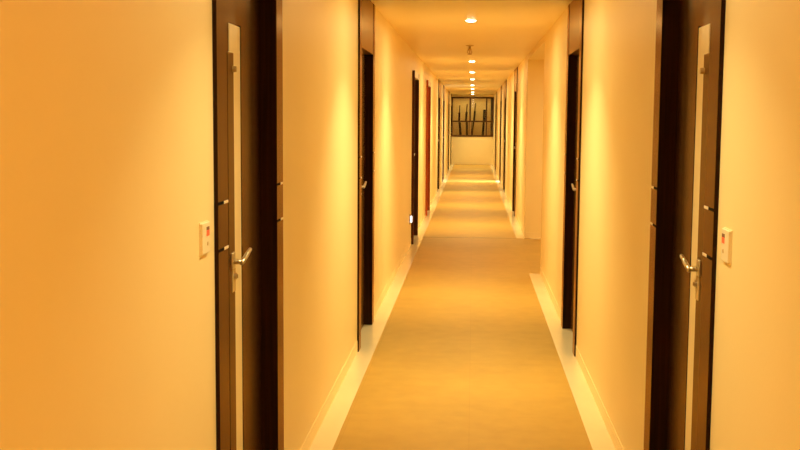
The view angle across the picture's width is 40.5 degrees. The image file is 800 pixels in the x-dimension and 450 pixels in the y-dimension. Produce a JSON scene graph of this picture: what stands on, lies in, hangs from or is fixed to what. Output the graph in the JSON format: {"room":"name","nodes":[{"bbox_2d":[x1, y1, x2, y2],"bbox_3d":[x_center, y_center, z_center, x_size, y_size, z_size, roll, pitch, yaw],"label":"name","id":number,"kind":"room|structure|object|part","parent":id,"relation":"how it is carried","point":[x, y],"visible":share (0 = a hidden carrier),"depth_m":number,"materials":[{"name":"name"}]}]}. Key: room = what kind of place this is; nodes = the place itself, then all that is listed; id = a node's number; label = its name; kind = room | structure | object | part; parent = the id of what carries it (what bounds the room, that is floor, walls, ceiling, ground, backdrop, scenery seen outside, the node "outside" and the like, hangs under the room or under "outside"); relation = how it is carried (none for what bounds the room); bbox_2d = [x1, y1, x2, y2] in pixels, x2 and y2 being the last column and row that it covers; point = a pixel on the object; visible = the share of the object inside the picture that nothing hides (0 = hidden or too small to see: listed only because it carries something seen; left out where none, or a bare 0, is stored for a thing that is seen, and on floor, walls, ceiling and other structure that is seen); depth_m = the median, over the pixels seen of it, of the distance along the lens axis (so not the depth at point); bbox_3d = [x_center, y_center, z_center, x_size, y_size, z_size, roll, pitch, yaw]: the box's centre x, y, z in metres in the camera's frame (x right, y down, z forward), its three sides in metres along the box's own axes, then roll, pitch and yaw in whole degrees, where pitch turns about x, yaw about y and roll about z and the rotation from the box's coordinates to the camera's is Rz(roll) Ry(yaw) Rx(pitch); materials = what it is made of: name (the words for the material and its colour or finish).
{"room":"hotel corridor","nodes":[
{"label":"hotel corridor","id":0,"kind":"room"},
{"bbox_2d":[0,0,450,449],"bbox_3d":[0.323,-1.298,16.820,0.160,2.313,38.900,1,6,4],"label":"wall","id":1,"kind":"structure","parent":0,"point":[107,292],"depth_m":2.46,"materials":[{"name":"paint"}]},
{"bbox_2d":[199,220,209,255],"bbox_3d":[-0.530,0.036,2.946,0.010,0.090,0.088,1,6,4],"label":"bell","id":2,"kind":"object","parent":1,"relation":"attached to","point":[204,227],"visible":1,"depth_m":2.92,"materials":[{"name":"beige plastic"}]},
{"bbox_2d":[212,0,283,449],"bbox_3d":[-0.538,-0.011,3.600,0.126,2.310,1.055,1,6,4],"label":"door","id":3,"kind":"structure","parent":1,"relation":"in","point":[247,35],"depth_m":3.77,"materials":[{"name":"brown wood"}]},
{"bbox_3d":[-0.543,0.286,3.442,0.024,1.653,0.085,1,6,4],"label":"lock plate","id":4,"kind":"part","parent":3,"relation":"part of","materials":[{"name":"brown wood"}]},
{"bbox_3d":[-0.519,-0.488,3.395,0.014,0.020,0.020,1,6,4],"label":"bolt knob","id":5,"kind":"part","parent":3,"relation":"part of","materials":[{"name":"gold metal"}]},
{"bbox_3d":[-0.507,0.107,3.474,0.044,0.054,0.139,1,6,4],"label":"lever handle","id":6,"kind":"part","parent":3,"relation":"part of","materials":[{"name":"metal"}]},
{"bbox_2d":[357,0,374,351],"bbox_3d":[-0.281,-0.382,7.411,0.126,2.310,1.055,1,6,4],"label":"door","id":7,"kind":"structure","parent":1,"relation":"in","point":[366,8],"depth_m":7.74,"materials":[{"name":"brown wood"}]},
{"bbox_2d":[300,165,449,449],"bbox_3d":[0.396,-0.184,16.923,0.003,0.073,38.900,1,6,4],"label":"baseboard","id":8,"kind":"structure","parent":1,"relation":"attached to","point":[312,433],"depth_m":6.21,"materials":[{"name":"paint"}]},
{"bbox_2d":[411,70,418,243],"bbox_3d":[0.134,-0.851,13.460,0.140,2.072,1.055,1,6,4],"label":"door","id":9,"kind":"structure","parent":1,"relation":"in","point":[415,76],"depth_m":13.86,"materials":[{"name":"brown wood"}]},
{"bbox_2d":[425,80,430,215],"bbox_3d":[0.395,-1.240,17.322,0.140,2.097,1.055,1,6,4],"label":"door","id":10,"kind":"structure","parent":1,"relation":"in","point":[428,83],"depth_m":17.71,"materials":[{"name":"red wood"}]},
{"bbox_2d":[437,80,439,191],"bbox_3d":[0.767,-1.890,22.902,0.126,2.310,1.055,1,6,4],"label":"door","id":11,"kind":"structure","parent":1,"relation":"in","point":[438,157],"depth_m":23.23,"materials":[{"name":"brown wood"}]},
{"bbox_2d":[442,85,444,181],"bbox_3d":[1.008,-2.238,26.477,0.126,2.310,1.055,1,6,4],"label":"door","id":12,"kind":"structure","parent":1,"relation":"in","point":[443,85],"depth_m":26.79,"materials":[{"name":"brown wood"}]},
{"bbox_2d":[448,92,449,168],"bbox_3d":[1.391,-2.789,32.138,0.126,2.310,1.055,1,6,4],"label":"door","id":13,"kind":"structure","parent":1,"relation":"in","point":[449,92],"depth_m":32.37,"materials":[{"name":"brown wood"}]},
{"bbox_2d":[450,94,451,165],"bbox_3d":[1.623,-3.122,35.564,0.126,2.310,1.055,1,6,4],"label":"door","id":14,"kind":"structure","parent":1,"relation":"in","point":[451,94],"depth_m":35.44,"materials":[{"name":"brown wood"}]},
{"bbox_2d":[309,164,615,449],"bbox_3d":[2.350,-0.109,17.201,4.188,0.102,39.900,1,6,4],"label":"floor","id":15,"kind":"structure","parent":0,"point":[465,356],"depth_m":6.95,"materials":[{"name":"beige carpet"}]},
{"bbox_2d":[452,237,488,237],"bbox_3d":[0.887,0.159,13.832,1.185,0.002,0.040,1,6,4],"label":"joint","id":16,"kind":"object","parent":15,"relation":"on","point":[452,237],"visible":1,"depth_m":13.82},
{"bbox_2d":[370,0,572,94],"bbox_3d":[1.107,-2.484,16.611,1.722,0.100,39.020,1,6,4],"label":"ceiling","id":17,"kind":"structure","parent":0,"point":[503,34],"depth_m":10.21,"materials":[{"name":"paint"}]},
{"bbox_2d":[466,45,473,54],"bbox_3d":[0.768,-1.928,11.945,0.090,0.103,0.090,1,6,4],"label":"sprinkler","id":18,"kind":"object","parent":17,"relation":"attached to","point":[469,49],"visible":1,"depth_m":11.93,"materials":[{"name":"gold metal"}]},
{"bbox_2d":[451,95,493,164],"bbox_3d":[2.412,-3.173,36.143,1.722,2.313,0.120,1,6,4],"label":"wall","id":19,"kind":"structure","parent":0,"point":[463,149],"depth_m":36.15,"materials":[{"name":"paint"}]},
{"bbox_2d":[451,162,492,164],"bbox_3d":[2.399,-2.054,36.189,1.390,0.073,0.006,1,6,4],"label":"baseboard","id":20,"kind":"structure","parent":19,"relation":"attached to","point":[466,163],"depth_m":36.18,"materials":[{"name":"paint"}]},
{"bbox_2d":[452,97,493,136],"bbox_3d":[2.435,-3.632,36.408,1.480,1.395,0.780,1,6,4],"label":"window","id":21,"kind":"structure","parent":19,"relation":"in","point":[471,116],"depth_m":36.69,"materials":[{"name":"paint"}]},
{"bbox_3d":[3.041,-3.594,36.067,0.055,1.215,0.015,1,6,4],"label":"grey panel","id":22,"kind":"part","parent":21,"relation":"part of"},
{"bbox_2d":[537,60,543,232],"bbox_3d":[2.941,-0.940,13.677,2.366,2.250,0.160,1,6,4],"label":"wall","id":23,"kind":"structure","parent":0,"point":[542,61],"depth_m":13.67,"materials":[{"name":"paint"}]},
{"bbox_2d":[525,232,540,237],"bbox_3d":[2.848,0.148,13.705,2.526,0.073,0.006,1,6,4],"label":"baseboard","id":24,"kind":"structure","parent":23,"relation":"attached to","point":[527,234],"depth_m":13.78,"materials":[{"name":"paint"}]},
{"bbox_2d":[493,0,799,449],"bbox_3d":[1.881,-1.277,16.716,0.160,2.313,38.900,1,6,4],"label":"wall","id":25,"kind":"structure","parent":0,"point":[755,405],"depth_m":4.21,"materials":[{"name":"paint"}]},
{"bbox_2d":[495,92,496,170],"bbox_3d":[2.884,-2.769,32.039,0.126,2.310,1.055,1,6,4],"label":"door","id":26,"kind":"structure","parent":25,"relation":"in","point":[496,92],"depth_m":31.65,"materials":[{"name":"brown wood"}]},
{"bbox_2d":[499,86,501,181],"bbox_3d":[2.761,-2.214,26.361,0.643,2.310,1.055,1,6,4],"label":"door","id":27,"kind":"structure","parent":25,"relation":"in","point":[501,86],"depth_m":26.71,"materials":[{"name":"brown wood"}]},
{"bbox_2d":[503,80,506,192],"bbox_3d":[2.259,-1.870,22.804,0.126,2.310,1.055,1,6,4],"label":"door","id":28,"kind":"structure","parent":25,"relation":"in","point":[505,98],"depth_m":23.15,"materials":[{"name":"brown wood"}]},
{"bbox_2d":[512,67,517,215],"bbox_3d":[1.890,-1.338,17.342,0.126,2.310,1.055,1,6,4],"label":"door","id":29,"kind":"structure","parent":25,"relation":"in","point":[516,69],"depth_m":17.69,"materials":[{"name":"brown wood"}]},
{"bbox_2d":[493,164,623,449],"bbox_3d":[1.791,-0.165,16.831,0.003,0.073,38.900,1,6,4],"label":"baseboard","id":30,"kind":"structure","parent":25,"relation":"attached to","point":[614,437],"depth_m":6.08,"materials":[{"name":"paint"}]},
{"bbox_2d":[561,0,583,355],"bbox_3d":[1.212,-0.362,7.312,0.126,2.310,1.055,1,6,4],"label":"door","id":31,"kind":"structure","parent":25,"relation":"in","point":[575,25],"depth_m":7.66,"materials":[{"name":"brown wood"}]},
{"bbox_2d":[644,0,725,449],"bbox_3d":[0.954,0.009,3.501,0.126,2.310,1.055,1,6,4],"label":"door","id":32,"kind":"structure","parent":25,"relation":"in","point":[690,34],"depth_m":3.68,"materials":[{"name":"brown wood"}]},
{"bbox_3d":[0.904,0.126,3.381,0.044,0.054,0.139,1,6,4],"label":"lever handle","id":33,"kind":"part","parent":32,"relation":"part of","materials":[{"name":"metal"}]},
{"bbox_3d":[0.931,0.306,3.345,0.024,1.653,0.085,1,6,4],"label":"lock plate","id":34,"kind":"part","parent":32,"relation":"part of","materials":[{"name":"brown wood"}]},
{"bbox_3d":[0.921,-0.469,3.300,0.014,0.020,0.020,1,6,4],"label":"bolt knob","id":35,"kind":"part","parent":32,"relation":"part of","materials":[{"name":"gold metal"}]},
{"bbox_2d":[721,227,732,264],"bbox_3d":[0.858,0.055,2.853,0.010,0.090,0.088,1,6,4],"label":"bell","id":36,"kind":"object","parent":25,"relation":"attached to","point":[726,240],"visible":1,"depth_m":2.83,"materials":[{"name":"beige plastic"}]}
]}

